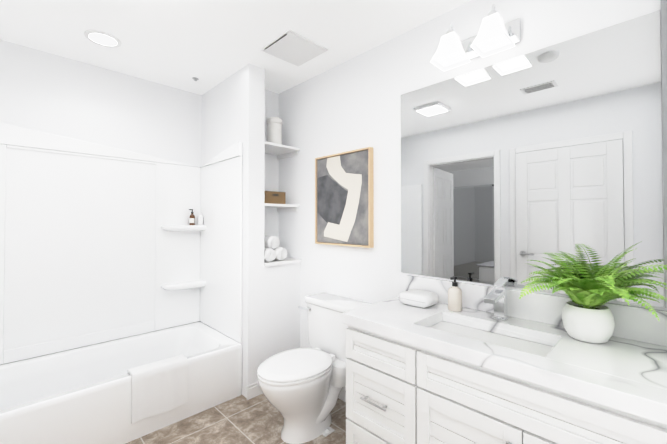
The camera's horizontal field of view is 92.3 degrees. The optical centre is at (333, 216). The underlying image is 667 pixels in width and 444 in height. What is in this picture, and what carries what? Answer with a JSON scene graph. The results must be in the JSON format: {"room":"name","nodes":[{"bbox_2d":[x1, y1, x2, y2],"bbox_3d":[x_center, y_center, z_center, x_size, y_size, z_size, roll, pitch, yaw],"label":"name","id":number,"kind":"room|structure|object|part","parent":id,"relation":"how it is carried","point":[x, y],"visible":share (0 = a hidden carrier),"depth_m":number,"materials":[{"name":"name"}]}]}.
{"room":"bathroom","nodes":[
{"label":"bathroom","id":0,"kind":"room"},
{"bbox_2d":[0,39,201,364],"bbox_3d":[-1.676,0.100,2.590,2.350,2.475,0.100,1,-1,-45],"label":"wall","id":1,"kind":"structure","parent":0,"point":[46,92],"depth_m":2.42,"materials":[{"name":"white paint"}]},
{"bbox_2d":[0,0,470,94],"bbox_3d":[-0.564,-1.203,1.484,2.750,0.100,3.660,1,-1,-45],"label":"ceiling","id":2,"kind":"structure","parent":0,"point":[180,44],"depth_m":1.97,"materials":[{"name":"white paint"}]},
{"bbox_2d":[84,30,121,47],"bbox_3d":[-1.481,-1.140,2.061,0.196,0.008,0.196,1,-1,-45],"label":"recessed light","id":3,"kind":"object","parent":2,"relation":"in","point":[102,39],"depth_m":2.05,"materials":[{"name":"white"}]},
{"bbox_2d":[260,29,327,66],"bbox_3d":[-0.267,-1.136,2.185,0.330,0.014,0.330,1,-1,-45],"label":"fan","id":4,"kind":"object","parent":2,"relation":"attached to","point":[290,46],"visible":1,"depth_m":2.16,"materials":[{"name":"white plastic"}]},
{"bbox_2d":[126,394,346,443],"bbox_3d":[-0.564,1.372,1.449,2.750,0.100,3.660,1,-1,-45],"label":"floor","id":5,"kind":"structure","parent":0,"point":[242,419],"depth_m":2.02,"materials":[{"name":"tile"}]},
{"bbox_2d":[0,122,241,443],"bbox_3d":[-1.539,0.345,2.100,1.654,1.971,0.777,1,-1,-45],"label":"tub","id":6,"kind":"object","parent":5,"relation":"on","point":[106,248],"visible":0.96,"depth_m":2.34,"materials":[{"name":"white plastic"}]},
{"bbox_2d":[127,354,187,423],"bbox_3d":[-1.114,1.074,2.033,0.315,0.294,0.141,1,-1,-45],"label":"towel","id":7,"kind":"object","parent":6,"relation":"on","point":[160,387],"visible":0.94,"depth_m":1.98,"materials":[{"name":"white fabric"}]},
{"bbox_2d":[161,280,205,289],"bbox_3d":[-1.295,0.599,2.769,0.330,0.048,0.135,1,-1,-45],"label":"shelf","id":8,"kind":"object","parent":6,"relation":"attached to","point":[176,284],"depth_m":2.76,"materials":[{"name":"white plastic"}]},
{"bbox_2d":[161,225,205,230],"bbox_3d":[-1.295,0.099,2.776,0.330,0.048,0.135,1,-1,-45],"label":"shelf","id":9,"kind":"object","parent":6,"relation":"attached to","point":[163,227],"depth_m":2.72,"materials":[{"name":"white plastic"}]},
{"bbox_2d":[189,209,194,224],"bbox_3d":[-1.252,0.004,2.834,0.050,0.141,0.045,1,-1,-45],"label":"bottle","id":10,"kind":"object","parent":6,"relation":"on","point":[192,219],"visible":0.98,"depth_m":2.82,"materials":[{"name":"brown glass"}]},
{"bbox_2d":[198,213,202,224],"bbox_3d":[-1.188,0.021,2.863,0.045,0.108,0.041,1,-1,-45],"label":"bottle","id":11,"kind":"object","parent":6,"relation":"on","point":[200,219],"visible":1,"depth_m":2.85,"materials":[{"name":"white plastic"}]},
{"bbox_2d":[257,292,371,443],"bbox_3d":[-0.164,0.953,2.056,0.715,0.755,0.530,1,-1,-45],"label":"toilet","id":12,"kind":"object","parent":5,"relation":"on","point":[301,388],"visible":0.79,"depth_m":1.96,"materials":[{"name":"white ceramic"}]},
{"bbox_3d":[-0.229,0.908,1.970,0.500,0.045,0.390,1,-1,-45],"label":"seat","id":13,"kind":"part","parent":12,"relation":"part of","materials":[{"name":"white plastic"}]},
{"bbox_3d":[-0.208,0.658,2.310,0.030,0.032,0.111,1,-1,-45],"label":"lever","id":14,"kind":"part","parent":12,"relation":"part of","materials":[{"name":"silver metal"}]},
{"bbox_3d":[0.028,0.779,2.227,0.190,0.317,0.476,1,-1,-45],"label":"tank","id":15,"kind":"part","parent":12,"relation":"part of","materials":[{"name":"white ceramic"}]},
{"bbox_3d":[0.026,0.598,2.228,0.208,0.042,0.500,1,-1,-45],"label":"lid","id":16,"kind":"part","parent":12,"relation":"part of","materials":[{"name":"white ceramic"}]},
{"bbox_2d":[342,275,666,443],"bbox_3d":[0.647,0.808,1.351,0.574,1.025,1.200,1,-1,-45],"label":"bathroom vanity","id":17,"kind":"object","parent":5,"relation":"on","point":[498,362],"visible":1,"depth_m":1.21,"materials":[{"name":"white wood"}]},
{"bbox_2d":[399,289,438,307],"bbox_3d":[0.467,0.446,1.758,0.146,0.068,0.180,1,-1,-45],"label":"folded towel","id":18,"kind":"object","parent":17,"relation":"on","point":[419,298],"visible":1,"depth_m":1.71,"materials":[{"name":"white fabric"}]},
{"bbox_2d":[448,276,461,311],"bbox_3d":[0.622,0.394,1.645,0.074,0.170,0.068,1,-1,-45],"label":"soap dispenser","id":19,"kind":"object","parent":17,"relation":"on","point":[455,297],"visible":1,"depth_m":1.62,"materials":[{"name":"beige"}]},
{"bbox_2d":[430,321,552,346],"bbox_3d":[0.632,0.600,1.353,0.350,0.142,0.565,1,-1,-45],"label":"sink","id":20,"kind":"object","parent":17,"relation":"in","point":[488,335],"depth_m":1.43,"materials":[{"name":"white ceramic"}]},
{"bbox_2d":[484,278,508,320],"bbox_3d":[0.751,0.387,1.473,0.198,0.179,0.054,1,-1,-45],"label":"faucet","id":21,"kind":"object","parent":17,"relation":"on","point":[499,296],"depth_m":1.49,"materials":[{"name":"silver metal"}]},
{"bbox_2d":[519,249,666,343],"bbox_3d":[0.945,0.288,1.177,0.376,0.368,0.458,1,-1,-45],"label":"fern","id":22,"kind":"object","parent":17,"relation":"on","point":[587,316],"visible":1,"depth_m":1.18,"materials":[{"name":"green plant"}]},
{"bbox_2d":[201,63,299,397],"bbox_3d":[-0.752,0.103,2.836,0.490,2.475,0.850,1,-1,-45],"label":"wall","id":23,"kind":"structure","parent":0,"point":[242,104],"depth_m":2.46,"materials":[{"name":"white paint"}]},
{"bbox_2d":[247,382,262,399],"bbox_3d":[-0.452,1.286,2.508,0.501,0.100,0.014,1,-1,-45],"label":"baseboard","id":24,"kind":"structure","parent":23,"relation":"attached to","point":[253,390],"depth_m":2.36,"materials":[{"name":"white"}]},
{"bbox_2d":[264,141,301,265],"bbox_3d":[-0.511,-0.100,2.687,0.357,0.963,0.340,1,-1,-45],"label":"shelf niche","id":25,"kind":"object","parent":23,"relation":"attached to","point":[279,151],"visible":0.54,"depth_m":2.67,"materials":[{"name":"white"}]},
{"bbox_2d":[267,117,282,144],"bbox_3d":[-0.494,-0.705,2.686,0.132,0.244,0.132,1,-1,-45],"label":"canister","id":26,"kind":"object","parent":25,"relation":"on","point":[274,129],"visible":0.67,"depth_m":2.63,"materials":[{"name":"white ceramic"}]},
{"bbox_3d":[-0.494,-0.800,2.688,0.132,0.053,0.132,1,-1,-45],"label":"lid","id":27,"kind":"part","parent":26,"relation":"part of","materials":[{"name":"white"}]},
{"bbox_2d":[265,191,285,203],"bbox_3d":[-0.516,-0.153,2.629,0.206,0.099,0.146,1,-1,-45],"label":"basket","id":28,"kind":"object","parent":25,"relation":"on","point":[272,197],"visible":0.6,"depth_m":2.58,"materials":[{"name":"wicker"}]},
{"bbox_2d":[264,235,286,261],"bbox_3d":[-0.537,0.256,2.641,0.223,0.202,0.256,1,-1,-45],"label":"rolls","id":29,"kind":"object","parent":25,"relation":"on","point":[273,251],"visible":0.75,"depth_m":2.57,"materials":[{"name":"white fabric"}]},
{"bbox_2d":[278,0,666,386],"bbox_3d":[0.270,0.095,2.222,0.100,2.475,3.160,1,-1,-45],"label":"wall","id":30,"kind":"structure","parent":0,"point":[353,103],"depth_m":2.13,"materials":[{"name":"white paint"}]},
{"bbox_2d":[338,387,345,401],"bbox_3d":[0.075,1.284,2.322,0.014,0.100,0.991,1,-1,-45],"label":"baseboard","id":31,"kind":"structure","parent":30,"relation":"attached to","point":[342,395],"depth_m":2.32,"materials":[{"name":"white"}]},
{"bbox_2d":[315,147,373,247],"bbox_3d":[0.061,-0.127,2.335,0.041,0.672,0.550,1,-1,-45],"label":"picture","id":32,"kind":"object","parent":30,"relation":"attached to","point":[344,202],"visible":1,"depth_m":2.29,"materials":[{"name":"beige paper"}]},
{"bbox_2d":[430,4,520,70],"bbox_3d":[0.691,-0.889,1.583,0.218,0.200,0.360,1,-1,-45],"label":"sconce","id":33,"kind":"object","parent":30,"relation":"attached to","point":[496,34],"visible":1,"depth_m":1.54,"materials":[{"name":"white glass"}]},
{"bbox_3d":[0.595,-0.856,1.630,0.148,0.135,0.148,1,-1,-45],"label":"lamp shade","id":34,"kind":"part","parent":33,"relation":"part of","materials":[{"name":"white glass"}]},
{"bbox_3d":[0.632,-0.930,1.669,0.150,0.117,0.044,1,-1,-45],"label":"arm","id":35,"kind":"part","parent":33,"relation":"part of"},
{"bbox_3d":[0.776,-0.932,1.524,0.150,0.117,0.044,1,-1,-45],"label":"arm","id":36,"kind":"part","parent":33,"relation":"part of"},
{"bbox_3d":[0.738,-0.858,1.485,0.148,0.135,0.148,1,-1,-45],"label":"lamp shade","id":37,"kind":"part","parent":33,"relation":"part of","materials":[{"name":"white glass"}]},
{"bbox_2d":[401,10,663,306],"bbox_3d":[0.822,-0.214,1.594,0.005,1.105,1.135,1,-1,-45],"label":"mirror","id":38,"kind":"object","parent":30,"relation":"attached to","point":[510,167],"visible":0.93,"depth_m":1.46,"materials":[{"name":"white mirror"}]},
{"bbox_2d":[406,275,666,346],"bbox_3d":[0.670,0.411,1.358,0.538,0.128,1.164,1,-1,-45],"label":"backsplash","id":39,"kind":"structure","parent":30,"relation":"attached to","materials":[{"name":"stone"}]},
{"bbox_2d":[661,0,666,307],"bbox_3d":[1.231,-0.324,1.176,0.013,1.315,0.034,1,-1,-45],"label":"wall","id":40,"kind":"structure","parent":0,"point":[664,59],"depth_m":1.18,"materials":[{"name":"grey paint"}]}
]}

